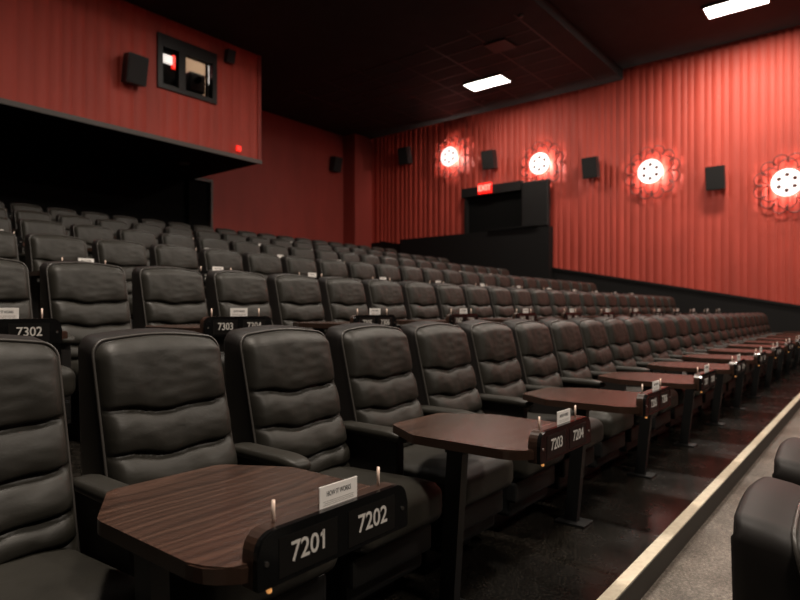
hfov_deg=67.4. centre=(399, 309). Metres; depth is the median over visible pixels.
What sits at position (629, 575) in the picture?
trim
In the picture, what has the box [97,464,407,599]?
dining table
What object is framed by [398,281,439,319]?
seat
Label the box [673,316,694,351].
cushion
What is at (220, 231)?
seat
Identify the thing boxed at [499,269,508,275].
cushion
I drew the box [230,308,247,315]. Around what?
card
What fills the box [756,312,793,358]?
seat
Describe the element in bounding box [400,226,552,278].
wall
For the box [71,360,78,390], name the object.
seat cushion
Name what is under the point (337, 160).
grille
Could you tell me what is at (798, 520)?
cushion
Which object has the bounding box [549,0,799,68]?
ceiling
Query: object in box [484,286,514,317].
seat
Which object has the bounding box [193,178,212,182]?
trim
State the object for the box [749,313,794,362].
seat
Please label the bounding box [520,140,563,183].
wall sconce
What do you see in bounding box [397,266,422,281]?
seat
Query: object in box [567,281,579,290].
seat
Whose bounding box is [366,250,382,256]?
seat
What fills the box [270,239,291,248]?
seat
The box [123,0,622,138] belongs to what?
ceiling
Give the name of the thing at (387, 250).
cushion
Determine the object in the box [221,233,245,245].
seat
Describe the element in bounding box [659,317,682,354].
cushion
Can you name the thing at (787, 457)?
seat
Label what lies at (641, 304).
seat
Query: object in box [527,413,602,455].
seat cushion
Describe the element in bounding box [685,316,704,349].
cushion
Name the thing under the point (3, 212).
seat
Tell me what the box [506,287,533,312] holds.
seat
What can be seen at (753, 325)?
cushion
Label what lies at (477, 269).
cushion
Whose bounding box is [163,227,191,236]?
seat
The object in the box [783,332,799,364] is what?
dining table
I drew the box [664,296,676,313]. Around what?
seat
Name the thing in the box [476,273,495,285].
seat
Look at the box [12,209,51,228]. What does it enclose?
seat
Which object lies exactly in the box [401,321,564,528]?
seat
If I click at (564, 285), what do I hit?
seat
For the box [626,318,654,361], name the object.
cushion
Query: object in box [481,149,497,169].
wall speaker
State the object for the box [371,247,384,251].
seat
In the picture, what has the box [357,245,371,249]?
seat
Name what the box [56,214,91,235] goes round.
seat
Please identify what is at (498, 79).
ceiling light
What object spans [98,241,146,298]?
cushion
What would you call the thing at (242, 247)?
seat
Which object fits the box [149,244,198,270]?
seat
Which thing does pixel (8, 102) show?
trim
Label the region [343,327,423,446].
cushion
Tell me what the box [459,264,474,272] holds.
seat
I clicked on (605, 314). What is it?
dining table
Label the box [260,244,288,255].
seat
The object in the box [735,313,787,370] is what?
seat
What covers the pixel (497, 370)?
cushion
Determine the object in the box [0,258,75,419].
seat
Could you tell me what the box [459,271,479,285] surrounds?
seat
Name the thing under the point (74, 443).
floor
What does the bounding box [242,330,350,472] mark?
cushion
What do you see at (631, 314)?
dining table
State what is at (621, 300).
seat
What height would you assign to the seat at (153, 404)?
1.106 m
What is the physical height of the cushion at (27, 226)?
0.750 m
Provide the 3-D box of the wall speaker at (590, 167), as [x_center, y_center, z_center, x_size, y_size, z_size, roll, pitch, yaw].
[5.582,-4.136,17.538,0.440,0.645,0.410,0,0,39]
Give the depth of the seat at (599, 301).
10.89 m
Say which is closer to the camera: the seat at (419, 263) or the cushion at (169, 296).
the cushion at (169, 296)
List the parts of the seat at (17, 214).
backrest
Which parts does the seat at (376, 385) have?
backrest, arm panel, armrest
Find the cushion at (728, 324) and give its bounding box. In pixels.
[722,315,736,341]
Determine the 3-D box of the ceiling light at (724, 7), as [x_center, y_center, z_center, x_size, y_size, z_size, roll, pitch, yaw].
[7.553,-6.845,13.493,1.290,0.050,0.690,0,0,39]
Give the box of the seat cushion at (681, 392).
[670,388,684,404]
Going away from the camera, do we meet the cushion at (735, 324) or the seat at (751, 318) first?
the cushion at (735, 324)
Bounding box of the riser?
[616,399,799,599]
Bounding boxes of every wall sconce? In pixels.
[434,135,469,178]
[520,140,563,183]
[625,145,679,198]
[753,152,799,213]
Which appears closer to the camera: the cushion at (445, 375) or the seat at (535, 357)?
the cushion at (445, 375)
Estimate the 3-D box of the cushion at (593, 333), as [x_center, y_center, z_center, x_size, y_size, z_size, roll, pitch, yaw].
[1.833,0.468,5.482,0.272,0.750,0.488,0,0,39]
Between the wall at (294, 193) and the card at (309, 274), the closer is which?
the card at (309, 274)
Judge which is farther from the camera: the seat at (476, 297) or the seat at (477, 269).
the seat at (477, 269)
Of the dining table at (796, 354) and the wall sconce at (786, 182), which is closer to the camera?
the dining table at (796, 354)
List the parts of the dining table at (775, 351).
foot plate, number plate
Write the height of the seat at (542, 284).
1.106 m
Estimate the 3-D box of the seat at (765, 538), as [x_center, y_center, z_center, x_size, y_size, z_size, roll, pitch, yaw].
[1.221,1.023,1.294,0.846,1.106,0.604,0,0,39]
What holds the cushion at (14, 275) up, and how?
on the seat at (14, 275)
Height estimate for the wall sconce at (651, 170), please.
1.467 m
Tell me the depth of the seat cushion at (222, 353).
3.95 m
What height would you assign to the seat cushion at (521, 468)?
0.213 m
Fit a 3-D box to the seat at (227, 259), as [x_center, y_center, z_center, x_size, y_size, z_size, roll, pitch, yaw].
[-1.894,-0.165,6.861,0.846,1.106,0.604,0,0,39]
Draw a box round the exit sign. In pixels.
[478,182,491,193]
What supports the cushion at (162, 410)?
on the seat at (153, 404)
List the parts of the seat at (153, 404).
armrest, arm panel, backrest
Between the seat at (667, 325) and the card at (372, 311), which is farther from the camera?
the seat at (667, 325)
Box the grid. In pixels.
[282,14,595,130]
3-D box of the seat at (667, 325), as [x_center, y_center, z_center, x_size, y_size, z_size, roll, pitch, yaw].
[3.466,0.627,7.212,0.846,1.106,0.604,0,0,39]
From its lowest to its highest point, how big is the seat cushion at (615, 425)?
0.213 m
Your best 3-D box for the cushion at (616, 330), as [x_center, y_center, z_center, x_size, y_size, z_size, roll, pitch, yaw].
[2.212,0.468,5.954,0.272,0.750,0.488,0,0,39]
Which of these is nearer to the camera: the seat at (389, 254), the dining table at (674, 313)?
the dining table at (674, 313)
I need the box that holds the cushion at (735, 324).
[729,314,743,339]
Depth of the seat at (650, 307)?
13.23 m
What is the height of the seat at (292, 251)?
1.106 m
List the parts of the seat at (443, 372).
backrest, armrest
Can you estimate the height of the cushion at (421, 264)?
0.750 m
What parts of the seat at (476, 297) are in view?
backrest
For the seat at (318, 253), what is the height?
1.106 m
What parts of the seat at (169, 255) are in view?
backrest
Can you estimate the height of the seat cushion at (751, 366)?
0.213 m
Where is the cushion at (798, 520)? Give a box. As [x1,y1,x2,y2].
[797,519,799,551]
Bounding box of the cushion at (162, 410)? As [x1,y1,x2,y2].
[95,335,237,484]
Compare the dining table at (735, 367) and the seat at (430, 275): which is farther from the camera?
the seat at (430, 275)
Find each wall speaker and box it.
[121,52,148,86]
[224,48,235,63]
[329,156,342,172]
[397,147,412,164]
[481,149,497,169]
[581,156,599,178]
[705,165,725,190]
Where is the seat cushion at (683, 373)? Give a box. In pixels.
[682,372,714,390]
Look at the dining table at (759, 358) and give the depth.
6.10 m
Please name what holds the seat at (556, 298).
on the floor at (74, 443)
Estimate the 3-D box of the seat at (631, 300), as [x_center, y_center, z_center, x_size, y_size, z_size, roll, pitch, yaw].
[4.954,0.231,12.225,0.846,1.106,0.604,0,0,39]
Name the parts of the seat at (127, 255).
backrest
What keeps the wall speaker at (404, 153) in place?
attached to the wall at (735, 105)
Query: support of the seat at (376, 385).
on the floor at (530, 555)
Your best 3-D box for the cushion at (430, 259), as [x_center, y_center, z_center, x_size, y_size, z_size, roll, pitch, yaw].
[0.962,-1.116,17.046,0.272,0.750,0.488,0,0,39]
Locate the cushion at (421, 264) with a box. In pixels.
[418,261,431,268]
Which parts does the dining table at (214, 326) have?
number plate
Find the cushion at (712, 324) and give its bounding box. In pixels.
[705,315,722,344]
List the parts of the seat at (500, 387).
backrest, arm panel, armrest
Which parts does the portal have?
door, panel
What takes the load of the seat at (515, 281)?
on the floor
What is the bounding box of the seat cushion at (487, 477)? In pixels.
[404,444,512,506]
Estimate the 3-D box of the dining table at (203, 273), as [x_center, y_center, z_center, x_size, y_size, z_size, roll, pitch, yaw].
[-2.001,-0.005,5.910,0.728,0.787,0.610,0,0,39]
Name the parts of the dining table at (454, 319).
number plate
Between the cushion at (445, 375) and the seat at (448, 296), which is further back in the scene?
the seat at (448, 296)
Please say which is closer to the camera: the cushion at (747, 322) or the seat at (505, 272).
the cushion at (747, 322)
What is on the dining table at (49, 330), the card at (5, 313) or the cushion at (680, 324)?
the card at (5, 313)
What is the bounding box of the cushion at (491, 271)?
[487,268,497,274]
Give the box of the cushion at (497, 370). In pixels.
[472,323,529,412]
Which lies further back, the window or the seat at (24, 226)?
the window
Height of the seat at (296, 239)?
1.106 m
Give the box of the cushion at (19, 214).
[15,210,50,224]
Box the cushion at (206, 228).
[195,226,213,231]
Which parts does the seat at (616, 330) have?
backrest, armrest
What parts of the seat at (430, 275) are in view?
backrest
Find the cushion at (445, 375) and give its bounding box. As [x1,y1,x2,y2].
[416,325,483,413]
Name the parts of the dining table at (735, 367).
foot plate, number plate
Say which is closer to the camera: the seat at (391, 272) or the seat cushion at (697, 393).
the seat cushion at (697, 393)
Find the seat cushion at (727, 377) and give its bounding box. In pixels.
[724,374,731,383]
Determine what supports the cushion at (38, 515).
on the seat at (41, 558)
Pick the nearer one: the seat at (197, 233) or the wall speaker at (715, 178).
the seat at (197, 233)
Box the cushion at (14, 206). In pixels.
[12,204,41,211]
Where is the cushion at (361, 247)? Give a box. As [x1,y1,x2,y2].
[360,246,371,249]
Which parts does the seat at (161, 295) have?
backrest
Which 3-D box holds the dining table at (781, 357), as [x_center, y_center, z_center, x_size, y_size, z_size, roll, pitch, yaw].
[6.422,0.786,10.073,0.728,0.787,0.610,0,0,39]
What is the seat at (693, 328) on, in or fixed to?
on the floor at (530, 555)
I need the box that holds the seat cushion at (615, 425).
[568,408,633,438]
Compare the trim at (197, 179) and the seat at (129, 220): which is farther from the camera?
the trim at (197, 179)
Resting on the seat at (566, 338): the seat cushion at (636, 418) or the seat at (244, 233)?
the seat cushion at (636, 418)
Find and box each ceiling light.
[462,73,512,91]
[701,0,771,19]
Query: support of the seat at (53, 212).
on the floor
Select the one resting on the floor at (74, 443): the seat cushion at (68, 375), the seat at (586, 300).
the seat at (586, 300)
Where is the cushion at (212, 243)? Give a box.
[200,238,228,249]
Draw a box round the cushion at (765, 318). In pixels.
[761,313,771,333]
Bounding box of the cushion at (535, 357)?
[516,322,562,387]
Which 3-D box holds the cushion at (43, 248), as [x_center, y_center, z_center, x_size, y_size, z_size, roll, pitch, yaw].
[-3.149,-0.324,5.604,0.272,0.750,0.488,0,0,39]
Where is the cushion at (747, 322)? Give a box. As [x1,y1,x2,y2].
[741,314,754,337]
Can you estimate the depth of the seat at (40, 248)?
5.54 m
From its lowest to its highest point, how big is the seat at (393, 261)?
1.106 m
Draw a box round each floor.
[68,436,80,478]
[369,358,799,599]
[641,408,799,599]
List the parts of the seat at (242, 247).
backrest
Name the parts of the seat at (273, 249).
backrest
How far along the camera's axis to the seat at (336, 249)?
14.16 m
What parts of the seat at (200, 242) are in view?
backrest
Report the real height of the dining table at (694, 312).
0.787 m
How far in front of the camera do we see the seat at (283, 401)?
2.52 m
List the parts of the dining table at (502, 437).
foot plate, number plate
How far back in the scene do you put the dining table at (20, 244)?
6.14 m
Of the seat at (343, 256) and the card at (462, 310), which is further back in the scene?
the seat at (343, 256)
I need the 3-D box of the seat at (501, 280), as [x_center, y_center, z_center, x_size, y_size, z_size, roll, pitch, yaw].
[2.273,-0.165,12.050,0.846,1.106,0.604,0,0,39]
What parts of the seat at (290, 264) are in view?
backrest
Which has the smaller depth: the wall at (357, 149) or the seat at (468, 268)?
the seat at (468, 268)
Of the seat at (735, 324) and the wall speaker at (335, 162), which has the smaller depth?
the seat at (735, 324)
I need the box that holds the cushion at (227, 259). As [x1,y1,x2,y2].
[205,250,242,270]
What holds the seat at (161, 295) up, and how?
on the floor at (74, 443)
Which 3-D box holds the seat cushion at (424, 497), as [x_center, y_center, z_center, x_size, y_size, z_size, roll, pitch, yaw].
[-0.219,0.793,2.474,0.660,0.213,0.500,0,0,39]
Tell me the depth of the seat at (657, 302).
13.74 m
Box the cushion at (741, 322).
[735,314,748,338]
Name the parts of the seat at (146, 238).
backrest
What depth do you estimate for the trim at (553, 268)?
16.22 m
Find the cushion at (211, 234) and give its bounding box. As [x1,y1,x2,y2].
[197,231,219,238]
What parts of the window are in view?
pane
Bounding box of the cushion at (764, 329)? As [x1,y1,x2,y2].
[757,314,768,334]
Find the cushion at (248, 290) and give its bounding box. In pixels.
[215,272,272,324]
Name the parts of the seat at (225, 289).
arm panel, backrest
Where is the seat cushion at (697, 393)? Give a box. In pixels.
[695,388,708,396]
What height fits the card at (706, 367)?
0.075 m
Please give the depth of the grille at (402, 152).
21.75 m
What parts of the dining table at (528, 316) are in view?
number plate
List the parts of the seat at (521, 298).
backrest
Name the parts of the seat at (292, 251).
backrest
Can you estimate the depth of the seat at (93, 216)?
11.65 m
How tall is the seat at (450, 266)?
1.106 m
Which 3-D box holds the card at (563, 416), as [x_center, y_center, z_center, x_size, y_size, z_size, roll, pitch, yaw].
[0.632,0.427,2.314,0.003,0.075,0.120,0,0,39]
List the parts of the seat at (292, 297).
backrest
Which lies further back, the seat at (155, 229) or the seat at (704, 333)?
the seat at (155, 229)
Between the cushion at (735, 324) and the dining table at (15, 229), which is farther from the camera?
the cushion at (735, 324)
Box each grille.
[334,157,342,171]
[397,147,407,164]
[481,150,493,168]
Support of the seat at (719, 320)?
on the floor at (530, 555)
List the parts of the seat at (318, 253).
backrest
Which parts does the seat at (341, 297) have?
backrest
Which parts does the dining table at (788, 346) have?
foot plate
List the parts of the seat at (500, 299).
backrest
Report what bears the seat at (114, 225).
on the floor
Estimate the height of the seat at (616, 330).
1.106 m
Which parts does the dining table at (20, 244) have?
number plate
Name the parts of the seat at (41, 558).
backrest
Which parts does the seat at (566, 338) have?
backrest, arm panel, armrest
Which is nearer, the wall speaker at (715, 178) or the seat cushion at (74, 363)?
the seat cushion at (74, 363)
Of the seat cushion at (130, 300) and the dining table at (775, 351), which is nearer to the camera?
the seat cushion at (130, 300)
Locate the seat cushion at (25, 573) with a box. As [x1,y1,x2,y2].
[0,548,134,599]
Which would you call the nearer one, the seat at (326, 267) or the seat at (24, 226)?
the seat at (24, 226)
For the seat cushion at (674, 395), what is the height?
0.213 m
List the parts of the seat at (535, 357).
backrest, armrest, arm panel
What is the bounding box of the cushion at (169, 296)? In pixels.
[141,268,207,324]
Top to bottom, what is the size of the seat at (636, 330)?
1.106 m
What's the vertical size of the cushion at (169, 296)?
0.750 m
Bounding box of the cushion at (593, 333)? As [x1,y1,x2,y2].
[580,320,616,371]
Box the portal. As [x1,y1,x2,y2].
[461,179,549,233]
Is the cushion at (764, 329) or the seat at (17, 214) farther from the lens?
the cushion at (764, 329)
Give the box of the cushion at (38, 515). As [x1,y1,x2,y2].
[0,342,77,563]
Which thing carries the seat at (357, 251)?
on the floor
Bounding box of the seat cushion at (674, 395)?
[626,387,677,413]
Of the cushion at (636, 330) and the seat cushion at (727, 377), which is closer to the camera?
the cushion at (636, 330)
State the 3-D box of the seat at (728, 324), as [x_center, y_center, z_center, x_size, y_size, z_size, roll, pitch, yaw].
[5.740,0.627,10.042,0.846,1.106,0.604,0,0,39]
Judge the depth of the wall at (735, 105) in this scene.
16.57 m
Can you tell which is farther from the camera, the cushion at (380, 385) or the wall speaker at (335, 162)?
the wall speaker at (335, 162)
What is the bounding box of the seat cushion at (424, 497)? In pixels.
[318,466,441,553]
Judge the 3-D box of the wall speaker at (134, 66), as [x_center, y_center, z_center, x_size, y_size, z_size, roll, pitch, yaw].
[-5.637,-5.086,12.749,0.410,0.645,0.440,0,0,39]
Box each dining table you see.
[0,308,67,342]
[7,212,11,220]
[11,228,66,235]
[13,231,24,247]
[28,257,105,317]
[87,248,91,255]
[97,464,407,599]
[145,309,271,336]
[198,266,230,284]
[293,309,395,333]
[393,405,590,599]
[396,309,478,324]
[479,309,536,322]
[523,378,670,528]
[537,309,580,320]
[554,309,613,318]
[595,309,640,317]
[598,363,716,478]
[614,309,663,316]
[641,311,681,315]
[647,356,745,447]
[664,309,696,314]
[682,349,765,425]
[684,309,721,313]
[707,346,781,409]
[727,339,792,397]
[743,336,799,388]
[756,338,795,380]
[767,335,798,374]
[776,333,799,369]
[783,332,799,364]
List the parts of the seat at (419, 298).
backrest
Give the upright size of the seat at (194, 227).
1.106 m
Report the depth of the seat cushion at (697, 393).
5.93 m
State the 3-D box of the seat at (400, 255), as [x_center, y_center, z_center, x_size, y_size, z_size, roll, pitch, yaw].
[0.322,-0.957,15.944,0.846,1.106,0.604,0,0,39]
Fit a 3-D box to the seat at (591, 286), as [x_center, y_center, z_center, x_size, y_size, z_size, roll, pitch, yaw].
[5.335,-0.165,15.861,0.846,1.106,0.701,0,0,39]
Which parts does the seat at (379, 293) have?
backrest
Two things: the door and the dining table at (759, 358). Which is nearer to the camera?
the dining table at (759, 358)
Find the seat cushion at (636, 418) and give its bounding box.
[633,412,657,424]
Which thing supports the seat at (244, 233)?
on the floor
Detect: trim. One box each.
[0,98,261,163]
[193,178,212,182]
[210,182,212,227]
[380,241,799,307]
[597,393,799,599]
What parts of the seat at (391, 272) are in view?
backrest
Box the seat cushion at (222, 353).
[220,351,224,379]
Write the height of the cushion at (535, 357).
0.750 m
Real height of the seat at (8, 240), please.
1.106 m
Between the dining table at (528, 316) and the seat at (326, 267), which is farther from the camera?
the seat at (326, 267)
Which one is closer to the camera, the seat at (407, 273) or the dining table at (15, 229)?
the dining table at (15, 229)
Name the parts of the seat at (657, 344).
backrest, armrest, arm panel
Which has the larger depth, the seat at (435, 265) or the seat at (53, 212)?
the seat at (435, 265)
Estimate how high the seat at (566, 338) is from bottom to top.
1.106 m
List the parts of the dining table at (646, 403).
foot plate, number plate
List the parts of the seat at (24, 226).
backrest, arm panel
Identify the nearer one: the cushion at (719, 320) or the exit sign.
the cushion at (719, 320)
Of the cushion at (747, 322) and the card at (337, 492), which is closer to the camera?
the card at (337, 492)
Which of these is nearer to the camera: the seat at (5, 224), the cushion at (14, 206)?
the seat at (5, 224)
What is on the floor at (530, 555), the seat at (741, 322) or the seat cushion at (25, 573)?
the seat at (741, 322)
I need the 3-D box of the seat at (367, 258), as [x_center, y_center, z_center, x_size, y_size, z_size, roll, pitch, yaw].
[-0.407,-0.561,11.874,0.846,1.106,0.604,0,0,39]
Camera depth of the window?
13.90 m
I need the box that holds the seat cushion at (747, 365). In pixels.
[745,363,748,373]
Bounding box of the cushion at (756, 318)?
[752,314,763,335]
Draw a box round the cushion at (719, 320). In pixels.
[714,315,730,343]
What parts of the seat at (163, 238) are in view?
backrest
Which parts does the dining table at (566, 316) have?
number plate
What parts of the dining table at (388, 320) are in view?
number plate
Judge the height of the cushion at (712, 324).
0.750 m
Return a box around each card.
[0,308,18,318]
[78,258,93,261]
[212,266,222,270]
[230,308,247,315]
[308,273,315,276]
[319,476,356,509]
[369,308,379,314]
[460,308,466,313]
[557,408,569,424]
[652,380,658,390]
[704,364,708,371]
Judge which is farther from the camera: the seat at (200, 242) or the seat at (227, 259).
the seat at (200, 242)
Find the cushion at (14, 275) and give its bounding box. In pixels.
[0,260,31,318]
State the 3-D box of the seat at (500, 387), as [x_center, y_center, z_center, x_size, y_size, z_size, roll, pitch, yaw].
[0.815,0.627,3.910,0.846,1.106,0.604,0,0,39]
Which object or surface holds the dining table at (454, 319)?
on the floor at (74, 443)
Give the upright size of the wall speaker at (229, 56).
0.335 m
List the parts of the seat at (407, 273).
backrest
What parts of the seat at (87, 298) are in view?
arm panel, armrest, backrest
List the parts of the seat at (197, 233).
backrest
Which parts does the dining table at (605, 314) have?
number plate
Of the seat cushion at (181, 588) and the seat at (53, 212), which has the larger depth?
the seat at (53, 212)
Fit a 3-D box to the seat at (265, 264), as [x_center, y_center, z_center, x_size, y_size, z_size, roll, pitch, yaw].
[-1.515,-0.165,7.333,0.846,1.106,0.604,0,0,39]
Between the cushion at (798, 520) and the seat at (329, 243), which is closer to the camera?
the cushion at (798, 520)
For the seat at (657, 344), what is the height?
1.106 m
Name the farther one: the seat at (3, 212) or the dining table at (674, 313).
the dining table at (674, 313)
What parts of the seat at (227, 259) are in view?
backrest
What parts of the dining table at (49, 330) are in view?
number plate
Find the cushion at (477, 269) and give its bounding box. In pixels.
[475,267,486,272]
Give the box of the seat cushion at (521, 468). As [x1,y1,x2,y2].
[512,454,564,477]
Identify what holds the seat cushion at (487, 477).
on the seat at (376, 385)
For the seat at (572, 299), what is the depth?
9.97 m
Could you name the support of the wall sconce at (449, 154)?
attached to the wall at (735, 105)
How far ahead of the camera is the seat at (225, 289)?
4.77 m
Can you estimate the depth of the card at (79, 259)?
4.76 m
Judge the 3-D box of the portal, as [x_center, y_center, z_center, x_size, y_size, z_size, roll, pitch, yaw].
[3.325,-3.292,19.294,3.120,1.500,0.250,0,0,39]
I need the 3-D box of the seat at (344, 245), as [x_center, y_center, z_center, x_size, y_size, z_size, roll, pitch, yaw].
[-1.221,-1.353,17.184,0.846,1.106,0.604,0,0,39]
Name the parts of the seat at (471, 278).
backrest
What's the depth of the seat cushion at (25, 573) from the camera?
1.56 m
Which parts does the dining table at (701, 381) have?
foot plate, number plate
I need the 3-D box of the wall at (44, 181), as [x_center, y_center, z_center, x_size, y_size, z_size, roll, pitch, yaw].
[-10.029,-3.945,13.519,0.150,6.450,12.920,0,0,39]
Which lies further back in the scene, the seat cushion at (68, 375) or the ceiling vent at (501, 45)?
the ceiling vent at (501, 45)
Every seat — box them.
[0,207,6,216]
[0,216,11,231]
[0,230,39,317]
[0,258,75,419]
[0,334,134,599]
[9,203,41,228]
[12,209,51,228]
[17,219,65,263]
[25,233,87,297]
[39,261,131,438]
[46,208,76,221]
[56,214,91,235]
[70,224,113,258]
[73,328,336,599]
[80,212,108,224]
[92,239,147,328]
[95,219,127,235]
[111,216,137,228]
[116,229,155,265]
[131,223,161,243]
[132,266,224,380]
[140,219,164,232]
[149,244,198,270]
[158,233,194,248]
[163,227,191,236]
[167,222,190,229]
[192,225,213,232]
[193,230,219,239]
[195,237,228,265]
[199,249,242,296]
[206,270,272,351]
[215,228,235,238]
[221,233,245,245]
[224,325,441,599]
[229,241,259,256]
[237,231,256,237]
[242,252,281,279]
[246,236,269,244]
[257,233,276,240]
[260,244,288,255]
[266,273,326,334]
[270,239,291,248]
[276,236,294,241]
[280,256,316,276]
[288,247,314,260]
[292,241,312,248]
[295,238,311,243]
[312,240,327,244]
[312,244,331,250]
[313,249,337,259]
[315,259,347,277]
[318,276,368,321]
[325,323,512,566]
[328,242,342,245]
[331,246,349,252]
[337,252,359,261]
[343,244,357,247]
[345,261,375,281]
[349,248,366,254]
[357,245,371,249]
[358,254,379,264]
[361,279,406,328]
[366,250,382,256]
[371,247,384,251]
[372,264,400,282]
[378,256,398,266]
[382,251,397,258]
[384,248,396,252]
[396,253,411,258]
[397,258,415,266]
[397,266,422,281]
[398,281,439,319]
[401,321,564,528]
[410,255,424,259]
[414,260,431,268]
[420,268,443,283]
[423,256,436,261]
[430,261,446,269]
[430,283,465,319]
[436,258,448,262]
[440,270,462,284]
[445,263,460,271]
[457,320,602,500]
[458,284,492,317]
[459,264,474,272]
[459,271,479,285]
[472,266,486,272]
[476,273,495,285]
[484,267,497,274]
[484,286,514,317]
[492,274,510,287]
[496,268,508,275]
[502,319,633,477]
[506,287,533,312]
[507,275,523,288]
[521,277,536,288]
[526,288,552,316]
[533,278,548,289]
[539,318,657,461]
[544,289,567,316]
[545,279,559,290]
[556,280,569,290]
[560,290,582,315]
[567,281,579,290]
[568,317,677,447]
[574,291,595,315]
[576,282,588,291]
[585,282,596,291]
[588,292,606,315]
[593,316,684,435]
[601,292,618,314]
[611,293,629,314]
[615,316,708,425]
[622,294,638,311]
[631,294,647,313]
[635,315,714,415]
[641,295,655,313]
[648,295,663,313]
[649,315,731,409]
[657,296,670,313]
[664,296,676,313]
[664,315,736,403]
[676,314,748,397]
[688,314,753,392]
[698,314,762,386]
[706,314,767,384]
[716,313,774,375]
[722,313,778,377]
[729,313,777,374]
[731,476,799,599]
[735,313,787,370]
[741,313,786,369]
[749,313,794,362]
[752,312,794,364]
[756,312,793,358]
[772,437,799,485]
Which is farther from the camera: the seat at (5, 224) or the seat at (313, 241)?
the seat at (313, 241)
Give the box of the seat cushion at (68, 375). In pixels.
[61,365,75,397]
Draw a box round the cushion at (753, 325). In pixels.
[747,314,759,336]
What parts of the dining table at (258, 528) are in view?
rod, number plate, rod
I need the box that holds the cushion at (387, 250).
[386,249,396,252]
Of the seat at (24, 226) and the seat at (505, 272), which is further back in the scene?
the seat at (505, 272)
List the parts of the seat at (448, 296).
backrest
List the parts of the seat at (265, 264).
backrest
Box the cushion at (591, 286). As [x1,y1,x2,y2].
[588,283,596,291]
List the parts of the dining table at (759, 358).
foot plate, number plate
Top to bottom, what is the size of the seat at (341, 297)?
1.106 m
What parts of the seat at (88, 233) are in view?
backrest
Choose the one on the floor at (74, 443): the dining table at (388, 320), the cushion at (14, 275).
the dining table at (388, 320)
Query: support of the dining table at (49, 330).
on the floor at (74, 443)
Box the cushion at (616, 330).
[605,319,636,366]
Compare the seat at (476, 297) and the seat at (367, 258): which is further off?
the seat at (367, 258)
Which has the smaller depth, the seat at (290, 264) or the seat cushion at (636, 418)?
the seat cushion at (636, 418)
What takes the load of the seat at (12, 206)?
on the floor
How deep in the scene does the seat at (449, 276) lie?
10.73 m
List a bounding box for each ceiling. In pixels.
[0,104,256,180]
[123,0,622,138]
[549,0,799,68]
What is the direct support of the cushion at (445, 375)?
on the seat at (443, 372)
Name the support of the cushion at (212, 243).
on the seat at (200, 242)
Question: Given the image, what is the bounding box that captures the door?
[188,180,208,231]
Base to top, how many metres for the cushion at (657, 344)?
0.750 m
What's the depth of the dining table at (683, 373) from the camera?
6.48 m
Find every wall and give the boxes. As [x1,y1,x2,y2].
[0,0,256,158]
[0,146,207,226]
[201,110,342,243]
[257,55,260,159]
[343,133,371,246]
[371,25,799,357]
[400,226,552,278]
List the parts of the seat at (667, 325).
backrest, armrest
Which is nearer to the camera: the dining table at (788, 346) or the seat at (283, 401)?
the seat at (283, 401)
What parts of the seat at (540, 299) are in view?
backrest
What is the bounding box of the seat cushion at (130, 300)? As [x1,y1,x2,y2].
[128,299,132,317]
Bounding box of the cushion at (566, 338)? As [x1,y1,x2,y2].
[551,320,591,378]
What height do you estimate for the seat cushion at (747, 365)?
0.213 m
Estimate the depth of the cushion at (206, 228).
13.58 m
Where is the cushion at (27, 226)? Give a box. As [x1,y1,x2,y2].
[21,220,64,252]
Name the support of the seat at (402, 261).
on the floor
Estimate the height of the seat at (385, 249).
1.106 m
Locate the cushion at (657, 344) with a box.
[643,317,669,358]
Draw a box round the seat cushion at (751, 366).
[749,364,753,371]
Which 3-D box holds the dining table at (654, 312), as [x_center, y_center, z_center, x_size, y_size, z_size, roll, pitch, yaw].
[4.089,0.391,10.331,0.728,0.787,0.610,0,0,39]
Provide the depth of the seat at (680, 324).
7.69 m
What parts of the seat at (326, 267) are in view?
backrest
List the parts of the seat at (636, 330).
backrest, armrest, arm panel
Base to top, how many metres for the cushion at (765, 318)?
0.750 m
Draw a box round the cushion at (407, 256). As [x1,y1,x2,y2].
[399,254,411,258]
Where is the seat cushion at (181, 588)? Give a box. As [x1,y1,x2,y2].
[169,558,336,599]
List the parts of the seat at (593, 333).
backrest, armrest, arm panel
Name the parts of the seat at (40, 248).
backrest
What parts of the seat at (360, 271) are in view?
backrest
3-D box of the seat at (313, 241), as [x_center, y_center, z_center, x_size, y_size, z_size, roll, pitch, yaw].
[-1.979,-1.353,16.241,0.846,1.106,0.604,0,0,39]
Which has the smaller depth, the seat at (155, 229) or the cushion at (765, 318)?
the seat at (155, 229)
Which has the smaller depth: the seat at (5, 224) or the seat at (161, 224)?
the seat at (5, 224)
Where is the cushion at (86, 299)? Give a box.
[48,263,130,360]
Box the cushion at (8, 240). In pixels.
[0,231,17,260]
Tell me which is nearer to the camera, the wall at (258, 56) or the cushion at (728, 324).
the cushion at (728, 324)
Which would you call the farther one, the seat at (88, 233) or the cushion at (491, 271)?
the cushion at (491, 271)
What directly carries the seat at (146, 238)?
on the floor
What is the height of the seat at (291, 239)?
1.106 m
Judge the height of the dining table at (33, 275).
0.787 m
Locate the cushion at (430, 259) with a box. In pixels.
[426,257,436,261]
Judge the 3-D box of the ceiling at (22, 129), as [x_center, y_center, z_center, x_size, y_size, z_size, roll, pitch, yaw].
[-8.718,-3.830,11.934,3.380,0.080,12.090,0,0,39]
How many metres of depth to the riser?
3.43 m
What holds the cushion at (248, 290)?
on the seat at (225, 289)
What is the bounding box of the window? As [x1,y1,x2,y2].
[157,32,216,104]
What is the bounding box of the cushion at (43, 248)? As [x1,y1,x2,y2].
[30,235,86,279]
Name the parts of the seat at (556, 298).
backrest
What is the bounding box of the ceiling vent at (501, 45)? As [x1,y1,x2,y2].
[484,38,516,53]
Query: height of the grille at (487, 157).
0.555 m
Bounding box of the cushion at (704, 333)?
[695,316,713,346]

